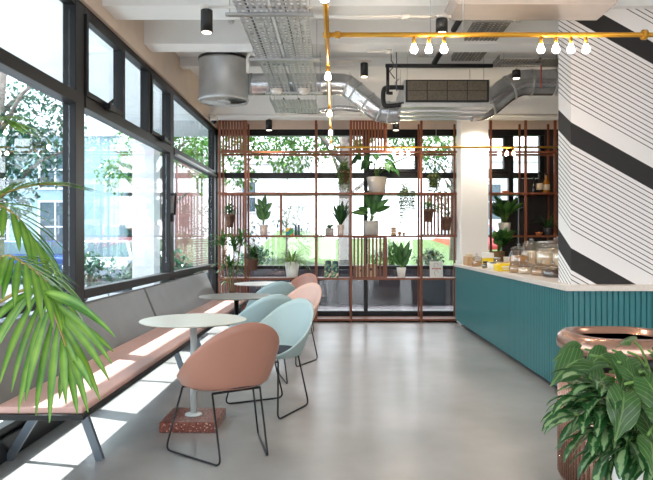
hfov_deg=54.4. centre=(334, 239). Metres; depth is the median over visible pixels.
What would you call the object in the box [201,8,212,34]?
spotlight
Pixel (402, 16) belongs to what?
conduit pipe
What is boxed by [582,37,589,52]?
light bulb
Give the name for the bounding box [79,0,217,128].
wall
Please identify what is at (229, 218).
hanging planter
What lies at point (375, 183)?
pot
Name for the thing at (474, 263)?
glass jar
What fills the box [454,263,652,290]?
countertop
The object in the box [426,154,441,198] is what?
hanging planter
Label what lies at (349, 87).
spiral duct
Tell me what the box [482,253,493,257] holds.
tub
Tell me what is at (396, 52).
cable bundle
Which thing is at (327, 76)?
light bulb
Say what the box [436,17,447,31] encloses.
spotlight
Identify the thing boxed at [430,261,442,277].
book
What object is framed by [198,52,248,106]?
ceiling vent
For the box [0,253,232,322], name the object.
street
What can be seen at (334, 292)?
wall
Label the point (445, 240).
car
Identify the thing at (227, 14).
support strut
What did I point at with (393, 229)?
block stack
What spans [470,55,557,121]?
spiral duct
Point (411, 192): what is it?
trailing plant
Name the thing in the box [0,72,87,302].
tree
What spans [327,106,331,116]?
light bulb
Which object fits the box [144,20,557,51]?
ceiling beam
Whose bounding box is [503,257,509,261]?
paper cup
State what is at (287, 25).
cable tray
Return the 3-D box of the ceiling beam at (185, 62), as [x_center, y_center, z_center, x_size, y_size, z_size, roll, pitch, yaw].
[2.000,-2.205,7.925,8.000,0.110,0.150,0,0,0]
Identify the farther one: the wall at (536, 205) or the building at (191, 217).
the building at (191, 217)
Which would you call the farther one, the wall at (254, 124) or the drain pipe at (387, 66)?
the wall at (254, 124)
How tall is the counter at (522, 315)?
0.930 m
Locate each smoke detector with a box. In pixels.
[270,88,281,94]
[298,88,309,94]
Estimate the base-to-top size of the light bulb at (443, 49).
0.109 m
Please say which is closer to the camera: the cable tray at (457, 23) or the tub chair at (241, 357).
the tub chair at (241, 357)
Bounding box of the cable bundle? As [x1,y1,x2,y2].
[389,52,396,90]
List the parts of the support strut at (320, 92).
threaded rod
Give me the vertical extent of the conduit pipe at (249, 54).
0.207 m
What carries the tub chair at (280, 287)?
on the floor
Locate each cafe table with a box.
[139,313,246,432]
[199,293,270,314]
[234,281,291,287]
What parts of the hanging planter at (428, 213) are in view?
pot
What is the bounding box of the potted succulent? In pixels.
[323,222,333,234]
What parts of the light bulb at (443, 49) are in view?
glass globe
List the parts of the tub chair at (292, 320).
leg frame, leg frame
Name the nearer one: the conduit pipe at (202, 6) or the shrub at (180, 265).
the conduit pipe at (202, 6)
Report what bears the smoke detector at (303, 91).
attached to the cable tray at (287, 25)
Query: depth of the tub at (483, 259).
8.45 m
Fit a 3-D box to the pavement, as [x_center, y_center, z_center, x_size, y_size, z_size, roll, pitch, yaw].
[1.900,1.370,11.750,12.200,0.100,2.300,0,0,0]
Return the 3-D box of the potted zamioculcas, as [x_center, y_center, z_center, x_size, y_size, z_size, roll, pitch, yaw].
[-1.142,-0.398,10.133,0.292,0.644,0.169,0,0,0]
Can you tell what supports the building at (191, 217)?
on the street
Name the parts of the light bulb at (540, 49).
glass globe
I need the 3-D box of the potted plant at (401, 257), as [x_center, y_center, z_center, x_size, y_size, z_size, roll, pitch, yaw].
[1.079,0.305,10.150,0.314,0.590,0.149,0,0,0]
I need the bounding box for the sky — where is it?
[0,0,207,136]
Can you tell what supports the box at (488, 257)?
on the counter at (522, 315)
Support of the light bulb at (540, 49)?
hanging from the pipe at (644, 34)
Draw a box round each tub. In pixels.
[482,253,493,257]
[482,258,492,263]
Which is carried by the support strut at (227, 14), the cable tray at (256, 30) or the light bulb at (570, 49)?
the cable tray at (256, 30)
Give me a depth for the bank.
20.91 m
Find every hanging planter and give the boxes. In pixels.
[221,194,240,227]
[243,237,264,270]
[335,155,353,191]
[419,194,440,221]
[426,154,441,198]
[439,194,451,230]
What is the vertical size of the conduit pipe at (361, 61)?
0.036 m
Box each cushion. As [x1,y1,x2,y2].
[0,327,203,412]
[185,300,246,328]
[277,345,291,354]
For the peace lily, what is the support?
on the shelving unit at (243, 129)
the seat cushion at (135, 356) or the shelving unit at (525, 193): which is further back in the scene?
the shelving unit at (525, 193)
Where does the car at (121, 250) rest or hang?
on the street
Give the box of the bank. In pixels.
[234,231,500,264]
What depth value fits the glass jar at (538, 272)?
6.57 m
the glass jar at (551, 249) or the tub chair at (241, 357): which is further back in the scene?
the glass jar at (551, 249)
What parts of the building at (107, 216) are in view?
pane, pane, cornice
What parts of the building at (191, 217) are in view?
cornice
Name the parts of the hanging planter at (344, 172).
pot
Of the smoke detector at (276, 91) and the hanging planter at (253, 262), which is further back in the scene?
the hanging planter at (253, 262)
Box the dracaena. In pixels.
[203,228,254,325]
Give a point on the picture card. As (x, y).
(289, 231)
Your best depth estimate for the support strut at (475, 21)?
5.75 m
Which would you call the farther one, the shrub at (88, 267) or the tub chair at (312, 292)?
the shrub at (88, 267)
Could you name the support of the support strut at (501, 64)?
hanging from the ceiling
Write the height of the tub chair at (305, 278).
0.826 m
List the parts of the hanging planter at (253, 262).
pot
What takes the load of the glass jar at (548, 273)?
on the counter at (522, 315)
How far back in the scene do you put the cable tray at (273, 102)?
7.88 m
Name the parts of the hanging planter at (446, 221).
pot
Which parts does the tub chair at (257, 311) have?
leg frame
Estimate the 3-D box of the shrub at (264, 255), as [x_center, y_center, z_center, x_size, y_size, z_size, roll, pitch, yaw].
[-1.697,0.351,13.591,0.903,0.589,0.604,0,0,0]
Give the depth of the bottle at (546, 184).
10.11 m
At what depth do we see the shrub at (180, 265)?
13.56 m
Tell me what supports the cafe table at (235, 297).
on the floor
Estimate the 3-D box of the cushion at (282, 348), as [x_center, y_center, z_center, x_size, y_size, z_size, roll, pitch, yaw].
[-0.480,0.860,4.950,0.394,0.034,0.394,0,0,44]
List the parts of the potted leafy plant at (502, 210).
pot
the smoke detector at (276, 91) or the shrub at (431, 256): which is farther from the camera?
the shrub at (431, 256)
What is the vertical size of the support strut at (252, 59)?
0.590 m
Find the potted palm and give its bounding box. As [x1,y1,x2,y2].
[0,108,114,422]
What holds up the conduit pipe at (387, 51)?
attached to the ceiling
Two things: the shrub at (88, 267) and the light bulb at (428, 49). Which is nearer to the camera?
the light bulb at (428, 49)
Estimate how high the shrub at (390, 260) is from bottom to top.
0.626 m
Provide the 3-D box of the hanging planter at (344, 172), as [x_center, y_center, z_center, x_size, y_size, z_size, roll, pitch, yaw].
[0.136,-1.044,10.155,0.375,0.662,0.427,0,0,0]
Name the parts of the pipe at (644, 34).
hanger rod, hanger rod, hanger rod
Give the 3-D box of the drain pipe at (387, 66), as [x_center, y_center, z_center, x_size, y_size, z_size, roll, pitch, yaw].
[1.155,-1.784,7.050,1.190,0.344,0.044,0,0,0]
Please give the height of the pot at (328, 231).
0.115 m
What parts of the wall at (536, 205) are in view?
panel, panel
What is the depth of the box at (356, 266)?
10.07 m
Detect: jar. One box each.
[472,258,480,266]
[482,261,487,268]
[510,249,527,266]
[510,264,521,272]
[518,263,535,273]
[521,251,541,269]
[531,267,547,275]
[535,244,556,265]
[538,241,553,245]
[543,265,557,277]
[545,248,557,269]
[553,247,557,266]
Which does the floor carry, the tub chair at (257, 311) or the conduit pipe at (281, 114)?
the tub chair at (257, 311)
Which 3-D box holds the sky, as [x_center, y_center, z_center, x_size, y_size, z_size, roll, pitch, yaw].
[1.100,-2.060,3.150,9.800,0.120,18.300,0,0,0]
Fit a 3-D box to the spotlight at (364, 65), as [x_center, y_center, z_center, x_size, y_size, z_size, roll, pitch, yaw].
[0.320,-1.872,6.950,0.084,0.176,0.084,0,0,0]
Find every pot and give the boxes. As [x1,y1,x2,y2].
[260,225,267,234]
[325,228,333,234]
[364,221,377,234]
[367,176,386,191]
[397,267,405,277]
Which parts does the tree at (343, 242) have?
crown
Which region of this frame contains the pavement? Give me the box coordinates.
[318,305,452,309]
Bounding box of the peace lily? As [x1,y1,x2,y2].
[352,190,390,234]
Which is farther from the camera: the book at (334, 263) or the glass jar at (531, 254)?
the book at (334, 263)
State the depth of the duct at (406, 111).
7.35 m
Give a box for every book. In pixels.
[325,260,330,277]
[332,261,337,277]
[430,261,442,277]
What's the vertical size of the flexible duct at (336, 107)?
0.575 m
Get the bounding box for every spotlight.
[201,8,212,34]
[266,118,271,130]
[360,62,367,77]
[393,123,398,130]
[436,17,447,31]
[512,68,520,79]
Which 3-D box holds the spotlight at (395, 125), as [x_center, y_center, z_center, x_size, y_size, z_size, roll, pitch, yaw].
[0.950,-1.802,9.900,0.099,0.186,0.099,0,0,0]
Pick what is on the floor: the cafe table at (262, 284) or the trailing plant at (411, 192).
the cafe table at (262, 284)
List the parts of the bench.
leg, backrest, leg, seat frame, leg, backrest, leg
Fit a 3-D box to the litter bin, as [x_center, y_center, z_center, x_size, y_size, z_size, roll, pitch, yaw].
[1.510,0.894,3.360,0.600,0.812,0.600,0,0,0]
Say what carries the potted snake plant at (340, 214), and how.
on the shelving unit at (243, 129)
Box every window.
[0,0,216,464]
[216,129,544,315]
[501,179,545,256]
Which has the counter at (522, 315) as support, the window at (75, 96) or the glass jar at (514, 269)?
the glass jar at (514, 269)
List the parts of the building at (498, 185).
cornice, pane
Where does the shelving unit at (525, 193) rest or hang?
on the floor
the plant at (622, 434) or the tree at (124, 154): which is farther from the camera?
the tree at (124, 154)
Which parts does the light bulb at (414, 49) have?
glass globe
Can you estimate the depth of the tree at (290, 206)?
15.57 m
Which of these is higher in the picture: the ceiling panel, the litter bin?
the ceiling panel
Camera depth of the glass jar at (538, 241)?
7.82 m
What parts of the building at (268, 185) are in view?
pane, cornice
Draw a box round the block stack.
[391,227,395,234]
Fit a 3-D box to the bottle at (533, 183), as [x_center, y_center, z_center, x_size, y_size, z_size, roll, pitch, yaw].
[3.179,-0.882,10.150,0.059,0.263,0.060,0,0,0]
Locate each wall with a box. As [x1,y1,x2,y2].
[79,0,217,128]
[221,120,557,248]
[221,265,452,304]
[558,9,652,283]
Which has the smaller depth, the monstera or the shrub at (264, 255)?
the monstera
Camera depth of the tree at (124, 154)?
16.19 m
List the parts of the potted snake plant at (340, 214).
pot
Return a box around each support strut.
[225,0,313,16]
[249,20,319,61]
[265,52,322,94]
[471,20,520,22]
[500,52,542,65]
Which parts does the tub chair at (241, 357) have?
leg frame, leg frame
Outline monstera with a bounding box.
[352,153,399,191]
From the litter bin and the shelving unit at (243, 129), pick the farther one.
the shelving unit at (243, 129)
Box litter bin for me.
[556,326,652,479]
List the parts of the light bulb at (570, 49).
glass globe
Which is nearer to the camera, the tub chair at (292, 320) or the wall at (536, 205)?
the tub chair at (292, 320)
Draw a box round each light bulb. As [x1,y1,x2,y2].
[325,66,330,79]
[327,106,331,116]
[410,37,417,52]
[425,37,431,52]
[440,37,447,52]
[537,37,544,52]
[552,37,559,52]
[567,37,574,52]
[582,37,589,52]
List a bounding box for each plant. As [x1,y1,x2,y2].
[274,248,309,277]
[327,199,352,234]
[393,241,411,277]
[397,180,417,227]
[488,195,522,231]
[490,227,515,261]
[533,213,555,234]
[540,336,652,479]
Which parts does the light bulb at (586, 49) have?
glass globe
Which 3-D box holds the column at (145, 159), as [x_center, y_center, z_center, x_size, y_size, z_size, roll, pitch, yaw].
[-3.550,-0.285,11.950,0.400,3.430,0.400,0,0,0]
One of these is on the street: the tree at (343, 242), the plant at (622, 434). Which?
the tree at (343, 242)
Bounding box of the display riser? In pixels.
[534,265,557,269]
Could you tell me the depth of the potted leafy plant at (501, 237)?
9.68 m
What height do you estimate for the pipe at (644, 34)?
0.916 m
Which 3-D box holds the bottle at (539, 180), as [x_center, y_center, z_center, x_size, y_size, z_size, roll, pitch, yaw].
[3.275,-0.922,10.150,0.100,0.343,0.102,0,0,0]
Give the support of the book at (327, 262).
on the shelving unit at (243, 129)
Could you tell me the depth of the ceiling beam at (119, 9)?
5.29 m
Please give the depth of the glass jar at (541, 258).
6.86 m
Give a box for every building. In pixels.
[2,128,131,276]
[127,149,229,273]
[229,158,313,261]
[439,156,537,231]
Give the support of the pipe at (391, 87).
attached to the unit at (424, 100)
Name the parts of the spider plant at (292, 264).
pot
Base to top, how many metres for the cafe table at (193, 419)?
0.741 m
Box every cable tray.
[233,0,290,94]
[269,0,317,94]
[269,68,317,112]
[431,20,462,64]
[451,22,510,60]
[493,54,557,66]
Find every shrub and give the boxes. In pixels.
[49,247,124,301]
[115,242,205,290]
[237,243,274,264]
[370,241,397,264]
[411,247,446,264]
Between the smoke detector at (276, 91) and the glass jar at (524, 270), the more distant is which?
the smoke detector at (276, 91)
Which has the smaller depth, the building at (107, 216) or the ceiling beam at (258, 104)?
the ceiling beam at (258, 104)
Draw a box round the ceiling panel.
[444,0,617,19]
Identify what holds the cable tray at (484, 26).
on the support strut at (475, 21)
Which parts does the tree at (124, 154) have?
crown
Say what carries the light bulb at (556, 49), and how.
hanging from the pipe at (644, 34)
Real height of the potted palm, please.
1.784 m
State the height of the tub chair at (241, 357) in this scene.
0.826 m
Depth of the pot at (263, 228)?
10.10 m
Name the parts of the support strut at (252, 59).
threaded rod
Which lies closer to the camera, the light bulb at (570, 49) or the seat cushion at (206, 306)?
the light bulb at (570, 49)
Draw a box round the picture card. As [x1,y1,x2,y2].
[286,228,293,234]
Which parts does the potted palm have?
frond stem, frond stem, frond stem, frond stem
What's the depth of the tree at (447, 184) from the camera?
16.90 m
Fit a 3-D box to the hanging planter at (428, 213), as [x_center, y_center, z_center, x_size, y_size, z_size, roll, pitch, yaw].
[1.483,-0.500,9.921,0.358,0.437,0.358,0,0,0]
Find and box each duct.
[248,62,399,123]
[279,95,361,113]
[397,104,493,118]
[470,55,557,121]
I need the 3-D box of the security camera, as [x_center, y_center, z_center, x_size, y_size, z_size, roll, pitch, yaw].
[-1.845,-1.827,9.600,0.149,0.145,0.118,0,0,0]
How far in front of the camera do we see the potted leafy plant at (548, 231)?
10.11 m
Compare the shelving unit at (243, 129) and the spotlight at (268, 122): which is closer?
the spotlight at (268, 122)
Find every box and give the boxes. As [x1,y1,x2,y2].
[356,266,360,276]
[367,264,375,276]
[482,253,493,263]
[493,262,509,270]
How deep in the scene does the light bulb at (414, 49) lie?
4.25 m
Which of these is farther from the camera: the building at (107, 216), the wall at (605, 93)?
the building at (107, 216)
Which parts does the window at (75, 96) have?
rail, sill, rail, rail, rail, sash, rail, rail, rail, sash, handle, sash, rail, rail, rail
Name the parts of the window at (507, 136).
rail, rail, frame, sill, sash, sash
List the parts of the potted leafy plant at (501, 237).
pot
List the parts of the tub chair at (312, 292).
leg frame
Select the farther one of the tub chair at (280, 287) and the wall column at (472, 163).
the wall column at (472, 163)
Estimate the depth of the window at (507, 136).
10.45 m
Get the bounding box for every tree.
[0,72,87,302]
[92,132,227,266]
[181,137,456,264]
[250,199,324,259]
[411,137,488,259]
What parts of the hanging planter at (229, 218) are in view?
pot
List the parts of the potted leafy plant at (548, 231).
pot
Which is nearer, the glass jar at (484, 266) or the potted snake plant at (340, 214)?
the glass jar at (484, 266)
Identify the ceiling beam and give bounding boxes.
[102,0,652,19]
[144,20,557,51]
[180,57,557,68]
[210,93,557,119]
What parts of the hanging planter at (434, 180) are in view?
pot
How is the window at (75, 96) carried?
in the wall at (166, 65)
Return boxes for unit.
[218,120,456,321]
[396,52,493,120]
[488,120,557,254]
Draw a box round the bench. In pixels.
[0,272,247,460]
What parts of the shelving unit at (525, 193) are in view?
rail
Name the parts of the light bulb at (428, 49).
glass globe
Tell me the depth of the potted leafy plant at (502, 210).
10.07 m
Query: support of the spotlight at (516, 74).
attached to the cable tray at (497, 59)
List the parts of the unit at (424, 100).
filter panel, filter panel, filter panel, filter panel, hanger rod, casing, filter frame, filter panel, filter panel, filter panel, filter panel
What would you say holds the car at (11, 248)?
on the street
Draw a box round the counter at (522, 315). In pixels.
[454,263,652,385]
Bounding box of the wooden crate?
[463,256,474,265]
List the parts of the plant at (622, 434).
pot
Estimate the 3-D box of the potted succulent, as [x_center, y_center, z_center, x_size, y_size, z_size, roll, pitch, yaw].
[-0.090,-0.181,10.152,0.189,0.210,0.230,0,0,0]
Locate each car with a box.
[5,240,62,279]
[62,240,131,289]
[432,225,496,249]
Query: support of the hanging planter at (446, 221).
hanging from the shelving unit at (243, 129)
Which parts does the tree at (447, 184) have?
crown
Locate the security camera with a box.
[208,114,217,123]
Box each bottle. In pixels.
[532,177,535,191]
[537,171,542,191]
[543,174,549,191]
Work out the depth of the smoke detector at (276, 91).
7.11 m
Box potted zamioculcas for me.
[254,195,271,234]
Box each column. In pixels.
[132,138,159,289]
[457,119,487,324]
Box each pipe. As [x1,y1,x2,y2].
[200,4,311,8]
[216,113,557,115]
[246,52,258,73]
[315,14,450,18]
[320,60,371,62]
[323,0,652,148]
[367,49,391,53]
[381,78,403,107]
[385,64,492,94]
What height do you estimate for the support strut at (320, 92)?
0.590 m
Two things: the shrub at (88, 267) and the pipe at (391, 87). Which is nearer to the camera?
the pipe at (391, 87)
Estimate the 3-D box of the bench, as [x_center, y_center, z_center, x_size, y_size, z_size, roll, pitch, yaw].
[-1.621,0.895,6.335,0.658,0.834,6.170,0,0,0]
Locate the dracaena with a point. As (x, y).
(233, 244)
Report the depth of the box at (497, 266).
7.50 m
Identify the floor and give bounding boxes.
[0,321,562,479]
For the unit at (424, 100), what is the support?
hanging from the ceiling
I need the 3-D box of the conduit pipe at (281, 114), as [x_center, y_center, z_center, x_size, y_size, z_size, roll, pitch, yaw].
[0.750,-1.915,9.700,5.300,0.039,0.041,0,0,0]
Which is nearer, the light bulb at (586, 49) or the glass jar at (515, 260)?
the light bulb at (586, 49)
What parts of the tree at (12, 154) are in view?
crown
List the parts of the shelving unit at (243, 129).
rail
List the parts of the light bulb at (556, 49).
glass globe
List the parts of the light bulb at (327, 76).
glass globe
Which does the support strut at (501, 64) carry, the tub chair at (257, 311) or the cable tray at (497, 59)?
the cable tray at (497, 59)
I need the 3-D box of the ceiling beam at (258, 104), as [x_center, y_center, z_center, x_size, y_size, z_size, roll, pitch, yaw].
[2.000,-2.078,9.920,8.000,0.365,0.280,0,0,0]
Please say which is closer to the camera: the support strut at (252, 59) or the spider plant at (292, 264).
the support strut at (252, 59)
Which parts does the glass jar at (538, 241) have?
lid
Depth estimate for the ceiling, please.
8.52 m
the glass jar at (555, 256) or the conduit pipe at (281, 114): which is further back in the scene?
the conduit pipe at (281, 114)
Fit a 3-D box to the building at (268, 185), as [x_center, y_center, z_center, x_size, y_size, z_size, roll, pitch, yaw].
[-3.200,-1.285,34.500,3.900,5.430,7.300,0,0,0]
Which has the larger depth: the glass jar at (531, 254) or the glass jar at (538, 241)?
the glass jar at (538, 241)
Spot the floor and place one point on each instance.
(388, 400)
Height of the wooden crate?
0.130 m
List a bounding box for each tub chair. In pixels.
[166,322,279,465]
[226,298,313,418]
[228,294,291,383]
[245,281,295,307]
[287,282,321,366]
[290,273,316,333]

